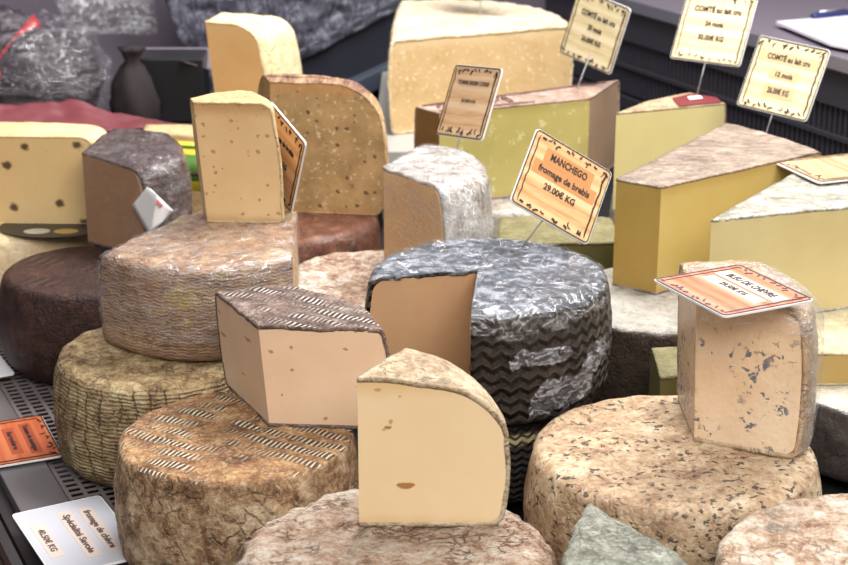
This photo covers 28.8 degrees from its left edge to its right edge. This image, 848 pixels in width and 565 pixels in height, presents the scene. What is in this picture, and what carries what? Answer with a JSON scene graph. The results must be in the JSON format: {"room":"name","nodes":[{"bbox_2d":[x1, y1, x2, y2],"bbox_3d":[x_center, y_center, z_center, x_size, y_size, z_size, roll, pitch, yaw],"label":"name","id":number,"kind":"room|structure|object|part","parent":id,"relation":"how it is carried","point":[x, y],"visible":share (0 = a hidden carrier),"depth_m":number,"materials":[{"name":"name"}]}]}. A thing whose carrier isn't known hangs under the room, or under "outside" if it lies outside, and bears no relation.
{"room":"food shop","nodes":[
{"label":"food shop","id":0,"kind":"room"},
{"bbox_2d":[0,484,42,564],"bbox_3d":[-0.411,0.691,1.803,7.000,0.020,7.000,-9,21,-24],"label":"floor","id":1,"kind":"structure","parent":0,"point":[5,495],"depth_m":2.71,"materials":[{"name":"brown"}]},
{"bbox_3d":[-0.461,0.434,1.690,1.052,0.520,2.173,0,19,0],"label":"trim panel","id":2,"kind":"object","parent":1,"relation":"on","visible":0},
{"bbox_2d":[0,488,40,564],"bbox_3d":[-0.460,0.149,1.592,0.025,0.081,2.400,-9,21,-24],"label":"trim rail","id":3,"kind":"object","parent":2,"relation":"on","point":[15,549],"depth_m":1.31,"materials":[{"name":"grey metal"}]},
{"bbox_2d":[0,388,68,564],"bbox_3d":[-0.430,0.109,1.594,0.041,0.012,2.400,-9,21,-24],"label":"trim ledge","id":4,"kind":"object","parent":3,"relation":"on","point":[27,486],"visible":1,"depth_m":1.40,"materials":[{"name":"grey metal"}]},
{"bbox_2d":[0,356,13,377],"bbox_3d":[-0.444,0.083,1.637,0.057,0.002,0.077,-10,21,-27],"label":"price tag","id":5,"kind":"object","parent":4,"relation":"on","point":[5,370],"visible":1,"depth_m":1.63,"materials":[{"name":"white plastic"}]},
{"bbox_2d":[0,415,60,467],"bbox_3d":[-0.369,0.142,1.469,0.075,0.002,0.096,-8,21,-22],"label":"price tag","id":6,"kind":"object","parent":4,"relation":"on","point":[29,439],"visible":1,"depth_m":1.47,"materials":[{"name":"orange plastic"}]},
{"bbox_3d":[-0.366,0.141,1.469,0.010,0.001,0.058,-8,21,-22],"label":"text panel","id":7,"kind":"part","parent":6,"relation":"part of","materials":[{"name":"brown"}]},
{"bbox_3d":[-0.352,0.139,1.475,0.010,0.001,0.068,-8,21,-22],"label":"text panel","id":8,"kind":"part","parent":6,"relation":"part of","materials":[{"name":"brown"}]},
{"bbox_2d":[12,496,125,564],"bbox_3d":[-0.272,0.198,1.296,0.074,0.002,0.118,-10,21,-27],"label":"price tag","id":9,"kind":"object","parent":4,"relation":"on","point":[83,531],"visible":1,"depth_m":1.30,"materials":[{"name":"white plastic"}]},
{"bbox_3d":[-0.293,0.201,1.285,0.011,0.001,0.059,-10,21,-27],"label":"text panel","id":10,"kind":"part","parent":9,"relation":"part of","materials":[{"name":"beige"}]},
{"bbox_3d":[-0.271,0.197,1.297,0.012,0.001,0.085,-10,21,-27],"label":"text panel","id":11,"kind":"part","parent":9,"relation":"part of","materials":[{"name":"beige"}]},
{"bbox_3d":[-0.257,0.195,1.304,0.012,0.001,0.082,-10,21,-27],"label":"text panel","id":12,"kind":"part","parent":9,"relation":"part of","materials":[{"name":"beige paper"}]},
{"bbox_2d":[0,0,545,109],"bbox_3d":[-0.060,-0.693,2.536,3.400,1.500,0.020,-9,21,-24],"label":"wall","id":13,"kind":"structure","parent":0,"point":[104,26],"depth_m":2.44,"materials":[{"name":"grey"}]},
{"bbox_2d":[0,341,125,564],"bbox_3d":[-0.384,0.143,1.628,0.080,0.010,2.400,-9,21,-24],"label":"vent grille","id":14,"kind":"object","parent":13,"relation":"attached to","point":[58,462],"depth_m":1.65,"materials":[{"name":"black metal"}]},
{"bbox_2d":[0,342,128,564],"bbox_3d":[-0.384,0.101,1.615,0.058,0.001,2.402,-9,21,-24],"label":"trim","id":15,"kind":"structure","parent":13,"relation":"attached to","point":[32,410],"depth_m":1.55,"materials":[{"name":"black metal"}]},
{"bbox_2d":[301,10,395,78],"bbox_3d":[-0.130,-0.343,2.539,0.413,0.241,0.030,-9,21,-24],"label":"trim","id":16,"kind":"structure","parent":13,"relation":"attached to","point":[363,50],"depth_m":2.53,"materials":[{"name":"black metal"}]},
{"bbox_2d":[299,0,399,56],"bbox_3d":[-0.131,-0.383,2.503,0.368,0.160,0.030,-9,21,-24],"label":"trim","id":17,"kind":"structure","parent":13,"relation":"attached to","point":[358,21],"depth_m":2.49,"materials":[{"name":"grey metal"}]},
{"bbox_2d":[165,0,404,93],"bbox_3d":[-0.174,-0.383,2.471,0.478,0.227,0.016,-9,21,-24],"label":"sheet","id":18,"kind":"object","parent":17,"relation":"on","point":[311,21],"visible":0.56,"depth_m":2.46,"materials":[{"name":"grey fabric"}]},
{"bbox_2d":[348,61,387,92],"bbox_3d":[-0.067,-0.320,2.555,0.178,0.083,0.030,-9,21,-24],"label":"trim","id":19,"kind":"structure","parent":13,"relation":"attached to","point":[370,79],"depth_m":2.54,"materials":[{"name":"grey metal"}]},
{"bbox_2d":[371,89,379,100],"bbox_3d":[-0.097,-0.219,2.610,0.400,0.238,0.030,-9,21,-24],"label":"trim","id":20,"kind":"structure","parent":13,"relation":"attached to","point":[375,94],"depth_m":2.58,"materials":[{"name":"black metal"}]},
{"bbox_2d":[545,0,847,155],"bbox_3d":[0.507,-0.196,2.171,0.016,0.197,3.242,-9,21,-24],"label":"display case","id":21,"kind":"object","parent":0,"point":[644,68],"depth_m":2.38,"materials":[{"name":"grey metal"}]},
{"bbox_2d":[49,166,847,520],"bbox_3d":[0.012,-0.015,2.009,1.010,0.020,3.200,-9,21,-24],"label":"deck","id":22,"kind":"object","parent":21,"relation":"attached to","point":[829,486],"depth_m":1.44,"materials":[{"name":"black"}]},
{"bbox_2d":[0,223,93,282],"bbox_3d":[-0.445,-0.030,1.828,0.222,0.107,0.208,0,19,0],"label":"cheese","id":23,"kind":"object","parent":22,"relation":"on","point":[18,241],"visible":0.09,"depth_m":1.73,"materials":[{"name":"beige food"}]},
{"bbox_2d":[0,122,106,223],"bbox_3d":[-0.436,-0.120,1.780,0.205,0.097,0.078,0,19,0],"label":"cheese wedge","id":24,"kind":"object","parent":23,"relation":"on","point":[42,176],"visible":0.76,"depth_m":1.75,"materials":[{"name":"beige food"}]},
{"bbox_2d":[0,245,111,383],"bbox_3d":[-0.335,0.033,1.655,0.179,0.101,0.179,0,19,0],"label":"cheese","id":25,"kind":"object","parent":22,"relation":"on","point":[48,299],"visible":0.56,"depth_m":1.59,"materials":[{"name":"brown food"}]},
{"bbox_2d":[82,128,191,249],"bbox_3d":[-0.290,-0.095,1.708,0.120,0.108,0.116,10,21,26],"label":"cheese wedge","id":26,"kind":"object","parent":25,"relation":"on","point":[137,182],"visible":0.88,"depth_m":1.67,"materials":[{"name":"brown"}]},
{"bbox_2d":[53,327,230,487],"bbox_3d":[-0.228,0.103,1.447,0.191,0.102,0.191,0,19,0],"label":"cheese","id":27,"kind":"object","parent":22,"relation":"on","point":[101,388],"visible":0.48,"depth_m":1.38,"materials":[{"name":"cheese rind"},{"name":"cheese"}]},
{"bbox_2d":[99,210,298,360],"bbox_3d":[-0.197,-0.002,1.467,0.177,0.088,0.197,0,19,0],"label":"cheese wheel","id":28,"kind":"object","parent":27,"relation":"on","point":[158,288],"visible":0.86,"depth_m":1.40,"materials":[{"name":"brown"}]},
{"bbox_2d":[190,90,284,222],"bbox_3d":[-0.169,-0.117,1.505,0.084,0.112,0.069,0,19,0],"label":"cheese wedge","id":29,"kind":"object","parent":28,"relation":"on","point":[236,141],"visible":1,"depth_m":1.47,"materials":[{"name":"cheese"},{"name":"cheese rind"}]},
{"bbox_2d":[271,102,306,223],"bbox_3d":[-0.132,-0.111,1.527,0.007,0.105,0.094,-12,22,-31],"label":"price tag","id":30,"kind":"object","parent":28,"relation":"on","point":[293,146],"visible":0.48,"depth_m":1.51,"materials":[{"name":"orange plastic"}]},
{"bbox_2d":[106,109,191,132],"bbox_3d":[-0.523,-0.151,2.204,0.500,0.089,0.240,-9,21,-24],"label":"block","id":31,"kind":"object","parent":22,"relation":"on","point":[109,110],"visible":0.02,"depth_m":2.26,"materials":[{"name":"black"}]},
{"bbox_2d":[0,5,103,106],"bbox_3d":[-0.515,-0.280,2.171,0.213,0.177,0.160,0,19,0],"label":"wrapped bundle","id":32,"kind":"object","parent":31,"relation":"on","point":[40,63],"visible":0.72,"depth_m":2.12,"materials":[{"name":"grey"}]},
{"bbox_2d":[0,99,177,131],"bbox_3d":[-0.427,-0.206,2.042,0.265,0.036,0.062,-6,20,-16],"label":"cloth","id":33,"kind":"object","parent":31,"relation":"on","point":[72,111],"visible":0.72,"depth_m":2.04,"materials":[{"name":"red fabric"}]},
{"bbox_2d":[109,45,159,129],"bbox_3d":[-0.390,-0.264,2.223,0.066,0.110,0.068,0,19,0],"label":"sack","id":34,"kind":"object","parent":31,"relation":"on","point":[132,92],"visible":0.76,"depth_m":2.20,"materials":[{"name":"black fabric"}]},
{"bbox_2d":[140,47,211,122],"bbox_3d":[-0.323,-0.272,2.276,0.140,0.092,0.080,0,19,0],"label":"open box","id":35,"kind":"object","parent":31,"relation":"on","point":[178,75],"visible":0.54,"depth_m":2.25,"materials":[{"name":"black metal"}]},
{"bbox_2d":[143,124,202,213],"bbox_3d":[-0.238,-0.098,1.932,0.175,0.166,0.057,0,19,0],"label":"cheese","id":36,"kind":"object","parent":22,"relation":"on","point":[183,133],"visible":0.07,"depth_m":1.90,"materials":[{"name":"yellow food"}]},
{"bbox_2d":[185,154,198,180],"bbox_3d":[-0.237,-0.134,1.902,0.154,0.031,0.022,0,19,0],"label":"picture","id":37,"kind":"object","parent":36,"relation":"attached to","point":[191,158],"depth_m":1.89,"materials":[{"name":"green"}]},
{"bbox_2d":[113,391,358,564],"bbox_3d":[-0.144,0.162,1.279,0.190,0.102,0.189,0,19,0],"label":"cheese","id":38,"kind":"object","parent":22,"relation":"on","point":[195,478],"visible":0.78,"depth_m":1.21,"materials":[{"name":"brown food"}]},
{"bbox_2d":[215,285,389,428],"bbox_3d":[-0.095,0.057,1.304,0.146,0.084,0.107,0,19,0],"label":"cheese wedge","id":39,"kind":"object","parent":38,"relation":"on","point":[296,356],"visible":0.88,"depth_m":1.26,"materials":[{"name":"beige food"}]},
{"bbox_2d":[297,212,381,264],"bbox_3d":[-0.147,-0.023,1.800,0.202,0.111,0.203,0,19,0],"label":"cheese","id":40,"kind":"object","parent":22,"relation":"on","point":[318,234],"visible":0.19,"depth_m":1.73,"materials":[{"name":"brown food"}]},
{"bbox_2d":[258,74,388,215],"bbox_3d":[-0.113,-0.157,1.797,0.158,0.146,0.082,2,19,7],"label":"cheese wedge","id":41,"kind":"object","parent":40,"relation":"on","point":[341,123],"visible":0.77,"depth_m":1.75,"materials":[{"name":"beige food"}]},
{"bbox_2d":[298,250,383,308],"bbox_3d":[-0.045,0.041,1.628,0.205,0.102,0.206,0,19,0],"label":"cheese","id":42,"kind":"object","parent":22,"relation":"on","point":[345,276],"visible":0.22,"depth_m":1.62,"materials":[{"name":"beige food"}]},
{"bbox_2d":[382,145,493,259],"bbox_3d":[0.024,-0.059,1.585,0.111,0.119,0.163,8,21,22],"label":"cheese wedge","id":43,"kind":"object","parent":42,"relation":"on","point":[432,193],"visible":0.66,"depth_m":1.53,"materials":[{"name":"white food"}]},
{"bbox_2d":[436,64,502,148],"bbox_3d":[0.040,-0.167,1.623,0.042,0.094,0.082,-13,23,-33],"label":"price tag","id":44,"kind":"object","parent":43,"relation":"on","point":[472,90],"visible":1,"depth_m":1.62,"materials":[{"name":"white plastic"}]},
{"bbox_2d":[235,489,555,564],"bbox_3d":[-0.019,0.220,1.121,0.222,0.094,0.223,-7,20,-20],"label":"cheese","id":45,"kind":"object","parent":22,"relation":"on","point":[327,531],"visible":0.79,"depth_m":1.12,"materials":[{"name":"beige food"}]},
{"bbox_2d":[357,348,510,526],"bbox_3d":[0.007,0.107,1.147,0.104,0.112,0.059,0,19,0],"label":"cheese wedge","id":46,"kind":"object","parent":45,"relation":"on","point":[433,443],"visible":1,"depth_m":1.12,"materials":[{"name":"cheese"},{"name":"cheese rind"}]},
{"bbox_2d":[378,71,413,162],"bbox_3d":[0.060,-0.210,2.360,0.250,0.100,0.560,0,19,0],"label":"marble board","id":47,"kind":"object","parent":22,"relation":"on","point":[398,145],"visible":0.1,"depth_m":2.14,"materials":[{"name":"grey stone"}]},
{"bbox_2d":[387,0,573,134],"bbox_3d":[0.076,-0.305,2.287,0.253,0.128,0.330,0,19,0],"label":"cheese block","id":48,"kind":"object","parent":47,"relation":"on","point":[429,38],"visible":0.78,"depth_m":2.19,"materials":[{"name":"beige food"}]},
{"bbox_2d":[491,197,532,238],"bbox_3d":[0.085,-0.067,1.944,0.220,0.101,0.221,-2,19,-5],"label":"cheese","id":49,"kind":"object","parent":22,"relation":"on","point":[501,207],"visible":0.04,"depth_m":1.83,"materials":[{"name":"beige food"}]},
{"bbox_2d":[414,80,619,198],"bbox_3d":[0.129,-0.163,1.905,0.287,0.108,0.070,-11,22,-28],"label":"cheese wedge","id":50,"kind":"object","parent":49,"relation":"on","point":[583,118],"visible":0.56,"depth_m":1.87,"materials":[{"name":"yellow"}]},
{"bbox_2d":[560,0,630,88],"bbox_3d":[0.189,-0.277,1.922,0.092,0.121,0.045,16,25,39],"label":"price tag","id":51,"kind":"object","parent":50,"relation":"on","point":[594,33],"visible":1,"depth_m":1.93,"materials":[{"name":"white plastic"}]},
{"bbox_2d":[506,398,592,503],"bbox_3d":[0.045,0.118,1.438,0.204,0.082,0.204,0,19,0],"label":"cheese","id":52,"kind":"object","parent":22,"relation":"on","point":[522,437],"visible":0.04,"depth_m":1.34,"materials":[{"name":"black food"}]},
{"bbox_2d":[365,239,611,424],"bbox_3d":[0.065,0.036,1.395,0.221,0.104,0.190,18,26,42],"label":"cheese","id":53,"kind":"object","parent":52,"relation":"on","point":[531,324],"visible":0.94,"depth_m":1.35,"materials":[{"name":"grey food"}]},
{"bbox_2d":[510,129,610,246],"bbox_3d":[0.120,-0.078,1.444,0.102,0.107,0.042,-4,19,-10],"label":"price tag","id":54,"kind":"object","parent":53,"relation":"on","point":[556,184],"visible":1,"depth_m":1.44,"materials":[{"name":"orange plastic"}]},
{"bbox_3d":[0.122,-0.088,1.443,0.066,0.013,0.001,29,-22,-19],"label":"text panel","id":55,"kind":"part","parent":54,"relation":"part of","materials":[{"name":"orange paper"}]},
{"bbox_3d":[0.127,-0.101,1.448,0.051,0.014,0.001,29,-22,-19],"label":"text panel","id":56,"kind":"part","parent":54,"relation":"part of","materials":[{"name":"orange paper"}]},
{"bbox_2d":[497,216,614,269],"bbox_3d":[0.140,-0.004,1.746,0.131,0.111,0.104,0,19,0],"label":"cheese block","id":57,"kind":"object","parent":22,"relation":"on","point":[599,249],"visible":0.31,"depth_m":1.70,"materials":[{"name":"yellow food"}]},
{"bbox_2d":[609,193,614,224],"bbox_3d":[0.305,-0.059,1.920,0.180,0.101,0.180,-16,25,-39],"label":"cheese","id":58,"kind":"object","parent":22,"relation":"on","point":[611,213],"visible":0.02,"depth_m":1.90,"materials":[{"name":"beige food"}]},
{"bbox_2d":[612,93,725,210],"bbox_3d":[0.262,-0.151,1.861,0.139,0.113,0.066,-7,20,-20],"label":"cheese wedge","id":59,"kind":"object","parent":58,"relation":"on","point":[646,131],"visible":0.62,"depth_m":1.82,"materials":[{"name":"yellow food"}]},
{"bbox_2d":[670,0,757,94],"bbox_3d":[0.324,-0.265,1.876,0.088,0.120,0.057,13,23,33],"label":"price tag","id":60,"kind":"object","parent":59,"relation":"on","point":[716,32],"visible":1,"depth_m":1.87,"materials":[{"name":"white plastic"}]},
{"bbox_2d":[561,503,686,564],"bbox_3d":[0.130,0.227,1.081,0.086,0.107,0.178,-2,19,-4],"label":"cheese wedge","id":61,"kind":"object","parent":22,"relation":"on","point":[597,538],"visible":1,"depth_m":1.08,"materials":[{"name":"grey food"}]},
{"bbox_2d":[593,268,677,403],"bbox_3d":[0.223,0.060,1.575,0.201,0.101,0.201,0,19,0],"label":"cheese","id":62,"kind":"object","parent":22,"relation":"on","point":[641,321],"visible":0.25,"depth_m":1.49,"materials":[{"name":"food"}]},
{"bbox_2d":[649,347,677,395],"bbox_3d":[0.226,0.114,1.419,0.059,0.101,0.077,0,19,0],"label":"cheese wedge","id":63,"kind":"object","parent":22,"relation":"on","point":[663,367],"visible":0.23,"depth_m":1.40,"materials":[{"name":"yellow food"}]},
{"bbox_2d":[523,395,821,564],"bbox_3d":[0.188,0.169,1.257,0.224,0.101,0.225,0,19,0],"label":"cheese","id":64,"kind":"object","parent":22,"relation":"on","point":[637,459],"visible":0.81,"depth_m":1.20,"materials":[{"name":"beige food"}]},
{"bbox_2d":[677,260,818,458],"bbox_3d":[0.247,0.055,1.255,0.100,0.119,0.134,0,19,0],"label":"cheese wedge","id":65,"kind":"object","parent":64,"relation":"on","point":[747,383],"visible":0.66,"depth_m":1.22,"materials":[{"name":"white food"}]},
{"bbox_2d":[654,265,812,317],"bbox_3d":[0.223,0.005,1.194,0.079,0.002,0.089,-9,21,-25],"label":"price tag","id":66,"kind":"object","parent":65,"relation":"on","point":[733,290],"visible":1,"depth_m":1.19,"materials":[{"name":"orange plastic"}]},
{"bbox_3d":[0.224,0.005,1.194,0.011,0.001,0.064,-9,21,-25],"label":"text panel","id":67,"kind":"part","parent":66,"relation":"part of","materials":[{"name":"beige"}]},
{"bbox_3d":[0.238,0.002,1.201,0.014,0.001,0.071,-9,21,-25],"label":"text panel","id":68,"kind":"part","parent":66,"relation":"part of","materials":[{"name":"beige"}]},
{"bbox_2d":[715,493,847,564],"bbox_3d":[0.294,0.230,1.069,0.220,0.110,0.221,0,19,0],"label":"cheese","id":69,"kind":"object","parent":22,"relation":"on","point":[805,531],"visible":1,"depth_m":1.09,"materials":[{"name":"beige food"}]},
{"bbox_2d":[810,385,847,482],"bbox_3d":[0.425,0.108,1.481,0.245,0.072,0.244,0,19,0],"label":"cheese","id":70,"kind":"object","parent":22,"relation":"on","point":[829,442],"visible":0.13,"depth_m":1.40,"materials":[{"name":"grey food"}]},
{"bbox_2d":[816,309,847,385],"bbox_3d":[0.380,0.046,1.509,0.241,0.031,0.179,0,19,0],"label":"cheese slab","id":71,"kind":"object","parent":70,"relation":"on","point":[832,326],"visible":0.18,"depth_m":1.43,"materials":[{"name":"yellow food"}]},
{"bbox_2d":[709,173,847,312],"bbox_3d":[0.365,-0.042,1.565,0.292,0.101,0.128,-8,21,-23],"label":"cheese wedge","id":72,"kind":"object","parent":71,"relation":"on","point":[796,227],"visible":0.72,"depth_m":1.49,"materials":[{"name":"yellow food"}]},
{"bbox_2d":[776,153,847,183],"bbox_3d":[0.425,-0.114,1.612,0.144,0.002,0.084,-7,20,-19],"label":"price tag","id":73,"kind":"object","parent":72,"relation":"on","point":[824,169],"visible":1,"depth_m":1.60,"materials":[{"name":"white plastic"}]},
{"bbox_3d":[-0.200,-0.124,2.043,0.141,0.145,0.140,0,19,0],"label":"cheese","id":74,"kind":"object","parent":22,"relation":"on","visible":0},
{"bbox_2d":[205,12,301,93],"bbox_3d":[-0.204,-0.254,1.991,0.097,0.136,0.095,5,20,14],"label":"cheese block","id":75,"kind":"object","parent":74,"relation":"on","point":[243,48],"visible":0.67,"depth_m":1.95,"materials":[{"name":"cheese"},{"name":"cheese rind"}]},
{"bbox_3d":[0.385,0.005,1.736,0.201,0.101,0.201,0,19,0],"label":"cheese","id":76,"kind":"object","parent":22,"relation":"on","visible":0},
{"bbox_2d":[612,123,821,294],"bbox_3d":[0.308,-0.074,1.649,0.130,0.106,0.279,12,22,30],"label":"cheese wedge","id":77,"kind":"object","parent":76,"relation":"on","point":[665,207],"visible":0.74,"depth_m":1.57,"materials":[{"name":"yellow cheese"},{"name":"brown cheese rind"}]},
{"bbox_2d":[737,35,830,132],"bbox_3d":[0.374,-0.202,1.733,0.086,0.102,0.049,13,23,34],"label":"price tag","id":78,"kind":"object","parent":77,"relation":"on","point":[783,78],"visible":1,"depth_m":1.73,"materials":[{"name":"white plastic"}]},
{"bbox_3d":[0.372,-0.200,1.734,0.035,0.013,0.001,19,1,32],"label":"text panel","id":79,"kind":"part","parent":78,"relation":"part of","materials":[{"name":"beige paper"}]},
{"bbox_3d":[0.378,-0.217,1.734,0.032,0.011,0.001,19,0,32],"label":"text panel","id":80,"kind":"part","parent":78,"relation":"part of","materials":[{"name":"beige paper"}]},
{"bbox_3d":[0.384,-0.234,1.734,0.068,0.013,0.001,19,0,31],"label":"text panel","id":81,"kind":"part","parent":78,"relation":"part of","materials":[{"name":"beige paper"}]},
{"bbox_2d":[612,0,847,74],"bbox_3d":[0.848,-0.355,2.314,0.800,0.020,3.200,-9,21,-24],"label":"trim","id":82,"kind":"structure","parent":21,"relation":"on","point":[767,12],"depth_m":2.39,"materials":[{"name":"grey metal"}]},
{"bbox_3d":[0.548,-0.333,2.226,0.135,0.004,0.220,0,19,0],"label":"paper sheet","id":83,"kind":"object","parent":82,"relation":"on","visible":0},
{"bbox_2d":[776,16,847,49],"bbox_3d":[0.549,-0.323,2.167,0.132,0.004,0.317,0,19,0],"label":"paper sheet","id":84,"kind":"object","parent":83,"relation":"on","point":[831,31],"visible":1,"depth_m":2.21,"materials":[{"name":"white paper"}]},
{"bbox_2d":[810,8,847,18],"bbox_3d":[0.583,-0.377,2.306,0.105,0.013,0.011,-10,21,-26],"label":"pen","id":85,"kind":"object","parent":84,"relation":"on","point":[834,12],"visible":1,"depth_m":2.29,"materials":[{"name":"blue plastic"}]}
]}

